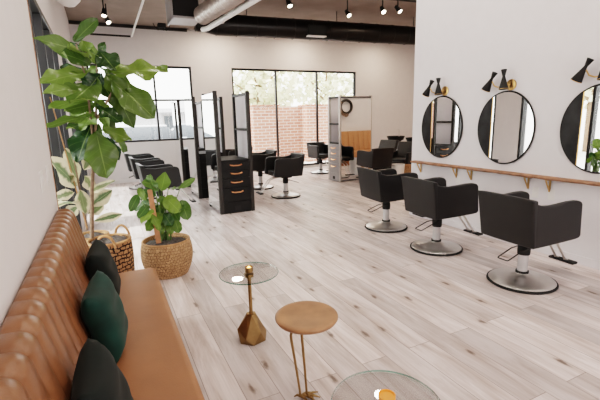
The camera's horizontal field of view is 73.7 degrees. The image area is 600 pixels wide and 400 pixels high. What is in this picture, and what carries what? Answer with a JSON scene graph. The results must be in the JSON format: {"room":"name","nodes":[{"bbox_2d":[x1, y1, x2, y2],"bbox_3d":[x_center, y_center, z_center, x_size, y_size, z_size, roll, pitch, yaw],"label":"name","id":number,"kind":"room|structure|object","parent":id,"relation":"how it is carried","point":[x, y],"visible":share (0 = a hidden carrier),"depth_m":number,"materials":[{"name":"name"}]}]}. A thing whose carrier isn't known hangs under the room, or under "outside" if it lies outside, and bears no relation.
{"room":"salon","nodes":[
{"label":"salon","id":0,"kind":"room"},
{"bbox_2d":[0,0,57,325],"bbox_3d":[-0.495,-0.338,-0.283,0.385,3.900,6.450,-7,13,-25],"label":"wall","id":1,"kind":"structure","parent":0,"point":[27,213],"depth_m":1.82,"materials":[{"name":"white paint"}]},
{"bbox_2d":[39,170,44,192],"bbox_3d":[-1.460,-0.106,2.268,0.009,0.116,0.120,-7,13,-25],"label":"light switch","id":2,"kind":"object","parent":1,"relation":"attached to","point":[41,177],"visible":1,"depth_m":2.24,"materials":[{"name":"white plastic"}]},
{"bbox_2d":[27,0,58,209],"bbox_3d":[-1.748,-0.906,2.646,0.016,3.900,0.012,-7,13,-25],"label":"trim","id":3,"kind":"structure","parent":1,"relation":"attached to","point":[27,0],"depth_m":2.69,"materials":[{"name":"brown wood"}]},
{"bbox_2d":[45,165,50,185],"bbox_3d":[-1.587,-0.155,2.523,0.009,0.116,0.120,-7,13,-25],"label":"light switch","id":4,"kind":"object","parent":1,"relation":"attached to","point":[46,167],"visible":1,"depth_m":2.49,"materials":[{"name":"white plastic"}]},
{"bbox_2d":[36,0,88,230],"bbox_3d":[-3.688,-1.566,6.108,0.260,3.900,8.050,-7,13,-25],"label":"wall","id":5,"kind":"structure","parent":0,"point":[53,11],"depth_m":5.81,"materials":[{"name":"white paint"}]},
{"bbox_2d":[28,0,82,231],"bbox_3d":[-2.541,-0.548,4.087,0.150,2.660,3.130,-7,13,-25],"label":"window","id":6,"kind":"structure","parent":5,"relation":"in","point":[46,57],"depth_m":4.05,"materials":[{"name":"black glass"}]},
{"bbox_2d":[62,57,88,195],"bbox_3d":[-4.330,-1.237,7.671,0.150,2.660,3.640,-7,13,-25],"label":"window","id":7,"kind":"structure","parent":5,"relation":"in","point":[83,173],"depth_m":7.25,"materials":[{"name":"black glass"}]},
{"bbox_2d":[83,230,109,240],"bbox_3d":[-1.982,0.575,3.884,0.302,0.513,0.302,-7,13,-25],"label":"basket","id":8,"kind":"object","parent":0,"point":[86,234],"depth_m":3.89,"materials":[{"name":"wicker"}]},
{"bbox_2d":[64,0,415,29],"bbox_3d":[2.386,-3.600,5.177,11.100,0.150,14.650,-7,13,-25],"label":"ceiling","id":9,"kind":"structure","parent":0,"point":[118,11],"depth_m":8.88,"materials":[{"name":"grey paint"}]},
{"bbox_2d":[57,0,80,6],"bbox_3d":[-2.948,-2.891,5.004,0.340,0.900,0.340,-7,13,-25],"label":"dome pendant","id":10,"kind":"object","parent":9,"relation":"hanging from","point":[67,3],"visible":1,"depth_m":5.03,"materials":[{"name":"white ceramic"}]},
{"bbox_2d":[101,0,106,18],"bbox_3d":[-3.749,-3.664,7.614,0.111,0.394,0.168,-7,13,-25],"label":"spotlight","id":11,"kind":"object","parent":9,"relation":"attached to","point":[103,12],"visible":1,"depth_m":7.62,"materials":[{"name":"black metal"}]},
{"bbox_2d":[105,4,111,24],"bbox_3d":[-3.902,-3.748,8.088,0.110,0.411,0.184,-13,16,-43],"label":"spotlight","id":12,"kind":"object","parent":9,"relation":"attached to","point":[107,20],"visible":0.85,"depth_m":8.08,"materials":[{"name":"black metal"}]},
{"bbox_2d":[90,0,144,36],"bbox_3d":[-3.729,-3.778,8.084,1.004,0.288,3.424,-7,13,-25],"label":"conduit","id":13,"kind":"object","parent":9,"relation":"attached to","point":[142,2],"visible":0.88,"depth_m":9.39,"materials":[{"name":"white metal"}]},
{"bbox_2d":[153,23,169,30],"bbox_3d":[-3.397,-4.249,9.849,0.410,0.170,0.180,-7,13,-25],"label":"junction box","id":14,"kind":"object","parent":9,"relation":"attached to","point":[159,25],"visible":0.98,"depth_m":9.79,"materials":[{"name":"black metal"}]},
{"bbox_2d":[165,0,197,25],"bbox_3d":[-2.179,-3.566,7.430,0.520,0.550,0.570,-7,13,-25],"label":"handler","id":15,"kind":"object","parent":9,"relation":"attached to","point":[178,12],"visible":0.79,"depth_m":7.24,"materials":[{"name":"grey metal"}]},
{"bbox_2d":[167,15,197,25],"bbox_3d":[-2.174,-3.346,7.475,0.520,0.040,0.570,-7,13,-25],"label":"drip tray","id":16,"kind":"object","parent":15,"relation":"on","point":[187,20],"depth_m":7.37,"materials":[{"name":"metal"}]},
{"bbox_2d":[194,0,245,24],"bbox_3d":[-1.205,-3.352,6.478,0.324,0.678,1.705,-11,15,-40],"label":"flexible duct","id":17,"kind":"object","parent":9,"relation":"hanging from","point":[207,11],"visible":1,"depth_m":6.68,"materials":[{"name":"grey metal"}]},
{"bbox_2d":[200,0,260,31],"bbox_3d":[-1.188,-3.271,7.034,0.144,0.240,2.406,-10,15,-37],"label":"ceiling pipe","id":18,"kind":"object","parent":9,"relation":"hanging from","point":[248,3],"visible":0.98,"depth_m":7.00,"materials":[{"name":"white metal"}]},
{"bbox_2d":[286,0,292,8],"bbox_3d":[-0.202,-3.704,7.335,0.110,0.383,0.177,-7,13,-25],"label":"spotlight","id":19,"kind":"object","parent":9,"relation":"attached to","point":[289,3],"visible":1,"depth_m":7.33,"materials":[{"name":"black metal"}]},
{"bbox_2d":[194,9,415,44],"bbox_3d":[1.599,-4.045,9.432,7.980,0.649,0.457,-6,12,-20],"label":"spiral duct","id":20,"kind":"object","parent":9,"relation":"hanging from","point":[255,26],"visible":0.62,"depth_m":8.77,"materials":[{"name":"black metal"}]},
{"bbox_2d":[307,24,325,35],"bbox_3d":[0.358,-3.729,8.822,0.420,0.220,0.115,-6,12,-20],"label":"grille","id":21,"kind":"object","parent":20,"relation":"attached to","point":[312,29],"depth_m":8.76,"materials":[{"name":"black metal"}]},
{"bbox_2d":[345,0,351,17],"bbox_3d":[0.986,-3.924,8.226,0.110,0.370,0.187,-7,13,-25],"label":"spotlight","id":22,"kind":"object","parent":9,"relation":"attached to","point":[348,14],"visible":1,"depth_m":8.21,"materials":[{"name":"black metal"}]},
{"bbox_2d":[380,0,386,14],"bbox_3d":[1.646,-3.873,7.942,0.110,0.389,0.188,-3,12,-10],"label":"spotlight","id":23,"kind":"object","parent":9,"relation":"attached to","point":[382,9],"visible":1,"depth_m":7.93,"materials":[{"name":"black metal"}]},
{"bbox_2d":[394,0,402,13],"bbox_3d":[1.957,-3.877,7.926,0.112,0.389,0.187,-7,13,-25],"label":"spotlight","id":24,"kind":"object","parent":9,"relation":"attached to","point":[398,9],"visible":1,"depth_m":7.92,"materials":[{"name":"black metal"}]},
{"bbox_2d":[395,0,416,2],"bbox_3d":[1.930,-3.990,7.909,5.914,0.100,0.100,-6,12,-21],"label":"ceiling track","id":25,"kind":"object","parent":9,"relation":"attached to","point":[395,0],"visible":0.18,"depth_m":7.99,"materials":[{"name":"black metal"}]},
{"bbox_2d":[69,24,414,181],"bbox_3d":[-0.692,-2.854,12.007,10.960,3.900,0.150,-7,13,-25],"label":"wall","id":26,"kind":"structure","parent":0,"point":[385,72],"depth_m":11.41,"materials":[{"name":"white paint"}]},
{"bbox_2d":[95,179,139,183],"bbox_3d":[-0.536,-0.983,12.352,10.600,0.090,0.012,-7,13,-25],"label":"baseboard","id":27,"kind":"structure","parent":26,"relation":"attached to","point":[126,180],"depth_m":10.43,"materials":[{"name":"white paint"}]},
{"bbox_2d":[68,20,186,31],"bbox_3d":[-4.167,-4.283,9.878,2.700,0.070,0.060,-7,13,-25],"label":"trim","id":28,"kind":"structure","parent":26,"relation":"attached to","point":[69,21],"depth_m":9.86,"materials":[{"name":"brown metal"}]},
{"bbox_2d":[86,64,192,142],"bbox_3d":[-4.034,-2.489,10.402,2.490,1.920,0.080,-7,13,-25],"label":"window","id":29,"kind":"structure","parent":26,"relation":"in","point":[87,67],"depth_m":10.57,"materials":[{"name":"black metal"}]},
{"bbox_2d":[231,68,354,165],"bbox_3d":[-0.045,-2.500,12.392,4.150,2.900,0.080,-7,13,-25],"label":"window","id":30,"kind":"structure","parent":26,"relation":"in","point":[232,69],"depth_m":12.21,"materials":[{"name":"black metal"}]},
{"bbox_2d":[83,166,599,399],"bbox_3d":[2.490,0.357,5.962,10.920,0.120,14.600,-7,13,-25],"label":"floor","id":31,"kind":"structure","parent":0,"point":[439,322],"depth_m":3.33,"materials":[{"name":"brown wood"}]},
{"bbox_2d":[49,97,121,240],"bbox_3d":[-1.823,0.007,3.478,0.507,1.781,0.966,-7,13,-25],"label":"rubber plant","id":32,"kind":"object","parent":31,"relation":"on","point":[68,170],"visible":0.48,"depth_m":3.65,"materials":[{"name":"green plant"}]},
{"bbox_2d":[33,17,167,272],"bbox_3d":[-1.539,-0.286,3.383,0.945,2.378,0.743,-7,13,-25],"label":"fiddle leaf fig","id":33,"kind":"object","parent":31,"relation":"on","point":[127,101],"visible":0.86,"depth_m":3.22,"materials":[{"name":"plant"}]},
{"bbox_2d":[86,224,134,272],"bbox_3d":[-1.666,0.570,3.552,0.367,0.641,0.400,-7,13,-25],"label":"basket","id":34,"kind":"object","parent":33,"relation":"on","point":[120,246],"depth_m":3.45,"materials":[{"name":"wicker"}]},
{"bbox_2d":[0,209,204,399],"bbox_3d":[-0.758,0.751,1.705,0.595,0.982,2.920,-7,13,-25],"label":"leather sofa","id":35,"kind":"object","parent":31,"relation":"on","point":[43,331],"visible":0.8,"depth_m":1.69,"materials":[{"name":"brown leather"}]},
{"bbox_2d":[71,336,133,399],"bbox_3d":[-0.632,0.680,1.312,0.170,0.363,0.376,-6,13,-22],"label":"throw pillow","id":36,"kind":"object","parent":35,"relation":"on","point":[97,375],"visible":1,"depth_m":1.26,"materials":[{"name":"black fabric"}]},
{"bbox_2d":[85,239,120,294],"bbox_3d":[-1.221,0.451,2.494,0.165,0.367,0.376,-6,12,-21],"label":"throw pillow","id":37,"kind":"object","parent":35,"relation":"on","point":[99,256],"visible":0.67,"depth_m":2.40,"materials":[{"name":"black fabric"}]},
{"bbox_2d":[80,268,127,363],"bbox_3d":[-0.936,0.557,1.931,0.165,0.370,0.379,-5,12,-18],"label":"throw pillow","id":38,"kind":"object","parent":35,"relation":"on","point":[103,314],"visible":0.94,"depth_m":1.82,"materials":[{"name":"fabric"}]},
{"bbox_2d":[117,268,204,399],"bbox_3d":[-0.657,0.872,1.774,0.382,0.192,2.910,-7,13,-25],"label":"seat cushion","id":39,"kind":"object","parent":35,"relation":"on","point":[155,363],"depth_m":1.98,"materials":[{"name":"brown leather"}]},
{"bbox_2d":[124,152,153,189],"bbox_3d":[-3.700,-0.737,9.636,0.934,0.859,0.596,-7,13,-25],"label":"salon chair","id":40,"kind":"object","parent":31,"relation":"on","point":[143,155],"visible":0.44,"depth_m":9.33,"materials":[{"name":"black leather"}]},
{"bbox_2d":[128,156,178,199],"bbox_3d":[-3.035,-0.494,8.370,0.934,0.859,0.596,-7,13,-25],"label":"salon chair","id":41,"kind":"object","parent":31,"relation":"on","point":[148,161],"visible":0.35,"depth_m":8.03,"materials":[{"name":"black leather"}]},
{"bbox_2d":[128,172,194,279],"bbox_3d":[-1.378,0.236,4.087,0.666,1.065,0.514,-7,13,-25],"label":"potted plant","id":42,"kind":"object","parent":31,"relation":"on","point":[169,252],"visible":0.99,"depth_m":3.98,"materials":[{"name":"plant"}]},
{"bbox_2d":[140,232,192,279],"bbox_3d":[-1.375,0.578,4.154,0.514,0.368,0.514,-7,13,-25],"label":"basket","id":43,"kind":"object","parent":42,"relation":"on","point":[171,257],"depth_m":3.97,"materials":[{"name":"wicker"}]},
{"bbox_2d":[135,163,195,212],"bbox_3d":[-2.341,-0.241,7.047,0.934,0.859,0.596,-8,13,-27],"label":"salon chair","id":44,"kind":"object","parent":31,"relation":"on","point":[173,172],"visible":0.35,"depth_m":6.79,"materials":[{"name":"black leather"}]},
{"bbox_2d":[171,101,205,186],"bbox_3d":[-2.664,-1.369,9.745,0.612,2.000,0.847,-7,13,-25],"label":"station","id":45,"kind":"object","parent":31,"relation":"on","point":[182,157],"visible":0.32,"depth_m":9.48,"materials":[{"name":"black laminate"}]},
{"bbox_2d":[172,102,183,182],"bbox_3d":[-2.944,-1.349,9.634,0.010,1.920,0.730,-7,13,-25],"label":"mirror","id":46,"kind":"object","parent":45,"relation":"attached to","point":[176,114],"depth_m":9.43,"materials":[{"name":"silver mirror"}]},
{"bbox_2d":[184,97,225,198],"bbox_3d":[-1.950,-1.099,8.338,0.612,2.000,0.847,-7,13,-25],"label":"station","id":47,"kind":"object","parent":31,"relation":"on","point":[197,159],"visible":0.47,"depth_m":8.05,"materials":[{"name":"black laminate"}]},
{"bbox_2d":[184,99,198,195],"bbox_3d":[-2.231,-1.079,8.228,0.010,1.920,0.730,-7,13,-25],"label":"mirror","id":48,"kind":"object","parent":47,"relation":"attached to","point":[189,104],"depth_m":8.08,"materials":[{"name":"silver mirror"}]},
{"bbox_2d":[199,151,222,155],"bbox_3d":[-1.956,-0.989,8.378,0.488,0.030,0.800,-7,13,-25],"label":"countertop","id":49,"kind":"structure","parent":47,"relation":"on","point":[200,152],"depth_m":8.12,"materials":[{"name":"black laminate"}]},
{"bbox_2d":[201,91,254,214],"bbox_3d":[-1.237,-0.828,6.931,0.612,2.000,0.847,-7,13,-25],"label":"station","id":50,"kind":"object","parent":31,"relation":"on","point":[230,178],"visible":1,"depth_m":6.73,"materials":[{"name":"black wood"}]},
{"bbox_2d":[202,93,219,210],"bbox_3d":[-1.518,-0.809,6.822,0.010,1.920,0.730,-7,13,-25],"label":"mirror","id":51,"kind":"object","parent":50,"relation":"attached to","point":[209,106],"depth_m":6.71,"materials":[{"name":"silver mirror"}]},
{"bbox_2d":[221,155,248,162],"bbox_3d":[-1.243,-0.719,6.972,0.488,0.030,0.800,-7,13,-25],"label":"countertop","id":52,"kind":"structure","parent":50,"relation":"on","point":[233,158],"depth_m":6.77,"materials":[{"name":"black laminate"}]},
{"bbox_2d":[226,147,252,155],"bbox_3d":[-1.711,-0.926,10.309,0.934,0.859,0.596,-7,13,-25],"label":"salon chair","id":53,"kind":"object","parent":31,"relation":"on","point":[229,152],"visible":0.06,"depth_m":9.98,"materials":[{"name":"black leather"}]},
{"bbox_2d":[219,262,278,345],"bbox_3d":[-0.349,0.750,2.839,0.413,0.508,0.413,-12,16,-42],"label":"glass side table","id":54,"kind":"object","parent":31,"relation":"on","point":[251,331],"visible":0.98,"depth_m":2.81,"materials":[{"name":"gold metal"}]},
{"bbox_2d":[245,265,252,272],"bbox_3d":[-0.356,0.479,2.789,0.056,0.042,0.056,-7,13,-25],"label":"votive candle","id":55,"kind":"object","parent":54,"relation":"on","point":[248,269],"visible":1,"depth_m":2.77,"materials":[{"name":"gold metal"}]},
{"bbox_2d":[252,149,276,189],"bbox_3d":[-1.028,-0.686,9.052,0.934,0.859,0.596,-7,13,-25],"label":"salon chair","id":56,"kind":"object","parent":31,"relation":"on","point":[258,158],"visible":0.59,"depth_m":8.88,"materials":[{"name":"black leather"}]},
{"bbox_2d":[256,152,304,198],"bbox_3d":[-0.415,-0.482,7.979,0.934,0.859,0.596,-7,13,-25],"label":"salon chair","id":57,"kind":"object","parent":31,"relation":"on","point":[285,167],"visible":1,"depth_m":7.86,"materials":[{"name":"black leather"}]},
{"bbox_2d":[268,169,273,175],"bbox_3d":[-0.342,-0.551,8.003,0.500,0.110,0.410,-7,13,-25],"label":"seat cushion","id":58,"kind":"object","parent":57,"relation":"on","point":[270,171],"depth_m":7.93,"materials":[{"name":"black leather"}]},
{"bbox_2d":[275,301,337,399],"bbox_3d":[0.041,0.865,2.211,0.340,0.509,0.340,-2,12,0],"label":"side table","id":59,"kind":"object","parent":31,"relation":"on","point":[302,318],"visible":1,"depth_m":2.17,"materials":[{"name":"brown wood"}]},
{"bbox_2d":[306,142,327,173],"bbox_3d":[0.643,-1.176,11.228,0.596,0.859,0.934,-7,13,-25],"label":"salon chair","id":60,"kind":"object","parent":31,"relation":"on","point":[318,150],"visible":0.86,"depth_m":11.31,"materials":[{"name":"black leather"}]},
{"bbox_2d":[319,153,327,158],"bbox_3d":[0.605,-1.249,11.290,0.410,0.110,0.500,-7,13,-25],"label":"seat cushion","id":61,"kind":"object","parent":60,"relation":"on","point":[321,155],"depth_m":11.06,"materials":[{"name":"black leather"}]},
{"bbox_2d":[328,95,371,181],"bbox_3d":[1.214,-1.523,9.908,0.966,2.040,0.572,-7,13,-25],"label":"station","id":62,"kind":"object","parent":31,"relation":"on","point":[349,117],"visible":0.97,"depth_m":9.67,"materials":[{"name":"silver metal"}]},
{"bbox_2d":[341,97,370,179],"bbox_3d":[1.358,-1.488,9.668,0.850,1.960,0.010,-7,13,-25],"label":"mirror","id":63,"kind":"object","parent":62,"relation":"attached to","point":[355,111],"depth_m":9.63,"materials":[{"name":"silver mirror"}]},
{"bbox_2d":[356,148,393,177],"bbox_3d":[1.639,-0.783,9.189,0.596,0.859,0.934,-7,13,-25],"label":"salon chair","id":64,"kind":"object","parent":31,"relation":"on","point":[375,159],"visible":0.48,"depth_m":8.80,"materials":[{"name":"black leather"}]},
{"bbox_2d":[331,370,439,399],"bbox_3d":[0.327,1.001,1.529,0.413,0.508,0.413,-1,12,1],"label":"glass side table","id":65,"kind":"object","parent":31,"relation":"on","point":[369,370],"visible":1,"depth_m":1.65,"materials":[{"name":"clear glass"}]},
{"bbox_2d":[378,389,395,399],"bbox_3d":[0.320,0.734,1.474,0.064,0.038,0.064,-7,13,-25],"label":"votive candle","id":66,"kind":"object","parent":65,"relation":"on","point":[384,394],"visible":1,"depth_m":1.48,"materials":[{"name":"orange wax"}]},
{"bbox_2d":[374,129,404,169],"bbox_3d":[2.528,-1.431,11.454,0.620,1.172,1.300,10,16,43],"label":"chair","id":67,"kind":"object","parent":31,"relation":"on","point":[392,142],"visible":0.42,"depth_m":11.42,"materials":[{"name":"black leather"}]},
{"bbox_2d":[387,129,404,141],"bbox_3d":[2.798,-1.494,11.728,0.520,1.172,0.520,-7,13,-25],"label":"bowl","id":68,"kind":"object","parent":67,"relation":"on","point":[400,138],"depth_m":11.48,"materials":[{"name":"black ceramic"}]},
{"bbox_2d":[357,167,423,232],"bbox_3d":[1.331,-0.045,5.630,0.934,0.859,0.596,-6,12,-19],"label":"salon chair","id":69,"kind":"object","parent":31,"relation":"on","point":[384,186],"visible":0.91,"depth_m":5.39,"materials":[{"name":"black leather"}]},
{"bbox_2d":[392,163,404,173],"bbox_3d":[2.268,-0.608,9.272,0.304,0.450,0.304,-7,13,-25],"label":"bin","id":70,"kind":"object","parent":31,"relation":"on","point":[399,167],"visible":0.35,"depth_m":9.13,"materials":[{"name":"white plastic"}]},
{"bbox_2d":[387,137,411,167],"bbox_3d":[2.811,-1.230,10.442,0.620,1.172,1.300,10,16,43],"label":"chair","id":71,"kind":"object","parent":31,"relation":"on","point":[403,155],"visible":0.41,"depth_m":10.35,"materials":[{"name":"black leather"}]},
{"bbox_2d":[392,157,405,163],"bbox_3d":[2.600,-1.018,10.258,0.500,0.120,0.560,10,16,43],"label":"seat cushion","id":72,"kind":"object","parent":71,"relation":"on","point":[395,159],"depth_m":10.04,"materials":[{"name":"black leather"}]},
{"bbox_2d":[404,164,410,172],"bbox_3d":[2.503,-0.640,9.519,0.316,0.402,0.316,-7,13,-25],"label":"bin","id":73,"kind":"object","parent":31,"relation":"on","point":[407,169],"visible":0.3,"depth_m":9.36,"materials":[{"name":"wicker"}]},
{"bbox_2d":[401,176,482,255],"bbox_3d":[1.720,0.136,4.696,0.934,0.859,0.596,-6,12,-21],"label":"salon chair","id":74,"kind":"object","parent":31,"relation":"on","point":[431,198],"visible":0.99,"depth_m":4.45,"materials":[{"name":"black leather"}]},
{"bbox_2d":[477,190,582,294],"bbox_3d":[2.180,0.327,3.709,0.934,0.859,0.596,-6,13,-22],"label":"salon chair","id":75,"kind":"object","parent":31,"relation":"on","point":[512,217],"visible":1,"depth_m":3.48,"materials":[{"name":"black leather"}]},
{"bbox_2d":[411,0,599,260],"bbox_3d":[3.540,-1.012,2.497,0.150,3.900,8.030,-7,13,-25],"label":"wall","id":76,"kind":"structure","parent":0,"point":[541,45],"depth_m":4.53,"materials":[{"name":"white paint"}]},
{"bbox_2d":[410,160,459,177],"bbox_3d":[1.922,-0.442,5.731,0.120,0.170,0.915,-7,13,-25],"label":"shelf","id":77,"kind":"object","parent":76,"relation":"attached to","point":[453,167],"visible":0.98,"depth_m":5.66,"materials":[{"name":"brown wood"}]},
{"bbox_2d":[422,78,448,96],"bbox_3d":[1.859,-1.553,5.534,0.155,0.242,0.373,-7,13,-25],"label":"wall sconce","id":78,"kind":"object","parent":76,"relation":"attached to","point":[445,90],"visible":1,"depth_m":5.45,"materials":[{"name":"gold metal"}]},
{"bbox_2d":[422,96,462,157],"bbox_3d":[1.970,-1.016,5.591,0.024,0.854,0.756,-7,13,-25],"label":"round mirror","id":79,"kind":"object","parent":76,"relation":"attached to","point":[442,122],"visible":1,"depth_m":5.56,"materials":[{"name":"silver metal"}]},
{"bbox_2d":[455,176,459,183],"bbox_3d":[2.143,-0.273,5.441,0.008,0.116,0.072,-7,13,-25],"label":"wall outlet","id":80,"kind":"object","parent":76,"relation":"attached to","point":[458,177],"visible":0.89,"depth_m":5.43,"materials":[{"name":"white plastic"}]},
{"bbox_2d":[458,166,535,188],"bbox_3d":[2.353,-0.276,4.864,0.122,0.170,1.020,-7,13,-25],"label":"shelf","id":81,"kind":"object","parent":76,"relation":"attached to","point":[524,175],"visible":0.99,"depth_m":4.75,"materials":[{"name":"brown wood"}]},
{"bbox_2d":[481,69,516,91],"bbox_3d":[2.299,-1.383,4.652,0.155,0.242,0.373,-7,13,-25],"label":"wall sconce","id":82,"kind":"object","parent":76,"relation":"attached to","point":[511,84],"visible":1,"depth_m":4.57,"materials":[{"name":"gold metal"}]},
{"bbox_2d":[409,212,599,269],"bbox_3d":[3.515,0.862,2.845,0.012,0.090,8.030,-7,13,-25],"label":"baseboard","id":83,"kind":"structure","parent":76,"relation":"attached to","point":[581,260],"depth_m":4.40,"materials":[{"name":"white paint"}]},
{"bbox_2d":[478,90,535,163],"bbox_3d":[2.408,-0.848,4.714,0.024,0.854,0.756,-7,13,-25],"label":"round mirror","id":84,"kind":"object","parent":76,"relation":"attached to","point":[507,122],"visible":1,"depth_m":4.68,"materials":[{"name":"silver metal"}]},
{"bbox_2d":[548,189,554,200],"bbox_3d":[2.707,-0.056,4.312,0.008,0.116,0.072,-7,13,-25],"label":"wall outlet","id":85,"kind":"object","parent":76,"relation":"attached to","point":[551,194],"visible":1,"depth_m":4.31,"materials":[{"name":"white plastic"}]},
{"bbox_2d":[533,175,599,191],"bbox_3d":[2.810,-0.100,3.950,0.123,0.170,1.025,-7,13,-25],"label":"shelf","id":86,"kind":"object","parent":76,"relation":"attached to","point":[546,178],"visible":1,"depth_m":4.12,"materials":[{"name":"brown wood"}]},
{"bbox_2d":[560,84,599,173],"bbox_3d":[2.859,-0.674,3.810,0.024,0.854,0.756,-7,13,-25],"label":"round mirror","id":87,"kind":"object","parent":76,"relation":"attached to","point":[580,123],"visible":1,"depth_m":3.94,"materials":[{"name":"silver metal"}]},
{"bbox_2d":[576,86,599,171],"bbox_3d":[2.859,-0.674,3.810,0.014,0.824,0.729,-7,13,-25],"label":"mirror glass","id":88,"kind":"object","parent":87,"relation":"attached to","point":[588,101],"depth_m":3.90,"materials":[{"name":"silver mirror"}]},
{"bbox_2d":[571,57,599,82],"bbox_3d":[2.752,-1.224,3.741,0.155,0.242,0.373,-7,13,-25],"label":"wall sconce","id":89,"kind":"object","parent":76,"relation":"attached to","point":[578,77],"visible":1,"depth_m":3.80,"materials":[{"name":"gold metal"}]},
{"label":"outside","id":90,"kind":"structure","parent":0,"visible":0},
{"bbox_3d":[-10.959,-2.412,22.418,120.000,0.370,130.000,-7,13,-25],"label":"ground","id":91,"kind":"structure","parent":90,"visible":0},
{"bbox_2d":[102,125,173,139],"bbox_3d":[-6.418,-1.816,14.138,4.450,1.560,1.840,-8,13,-27],"label":"parked car","id":92,"kind":"object","parent":91,"relation":"on","point":[140,132],"visible":0.04,"depth_m":13.86,"materials":[{"name":"white paint"}]},
{"bbox_2d":[124,98,188,128],"bbox_3d":[-7.933,-7.735,38.103,16.000,3.600,7.200,-7,13,-25],"label":"stucco building","id":93,"kind":"structure","parent":91,"relation":"on","point":[165,114],"depth_m":33.71,"materials":[{"name":"white paint"}]},
{"bbox_2d":[171,123,186,137],"bbox_3d":[-5.137,-2.646,18.023,4.450,1.560,1.840,-6,12,-21],"label":"parked car","id":94,"kind":"object","parent":91,"relation":"on","point":[184,132],"visible":0.02,"depth_m":17.23,"materials":[{"name":"silver metal"}]},
{"bbox_2d":[233,70,300,105],"bbox_3d":[-1.806,-4.392,18.172,3.936,4.763,3.849,-7,13,-25],"label":"shade tree","id":95,"kind":"object","parent":91,"relation":"on","point":[260,79],"visible":0.52,"depth_m":17.41,"materials":[{"name":"green plant"}]},
{"bbox_2d":[250,104,327,161],"bbox_3d":[0.450,-2.627,15.710,9.200,2.170,0.760,-7,13,-25],"label":"brick wall","id":96,"kind":"structure","parent":91,"relation":"on","point":[296,124],"depth_m":15.27,"materials":[{"name":"red brick"}]},
{"bbox_2d":[283,72,352,105],"bbox_3d":[1.424,-5.636,21.832,4.605,5.563,4.642,-7,13,-25],"label":"shade tree","id":97,"kind":"object","parent":91,"relation":"on","point":[327,80],"visible":0.42,"depth_m":21.15,"materials":[{"name":"green plant"}]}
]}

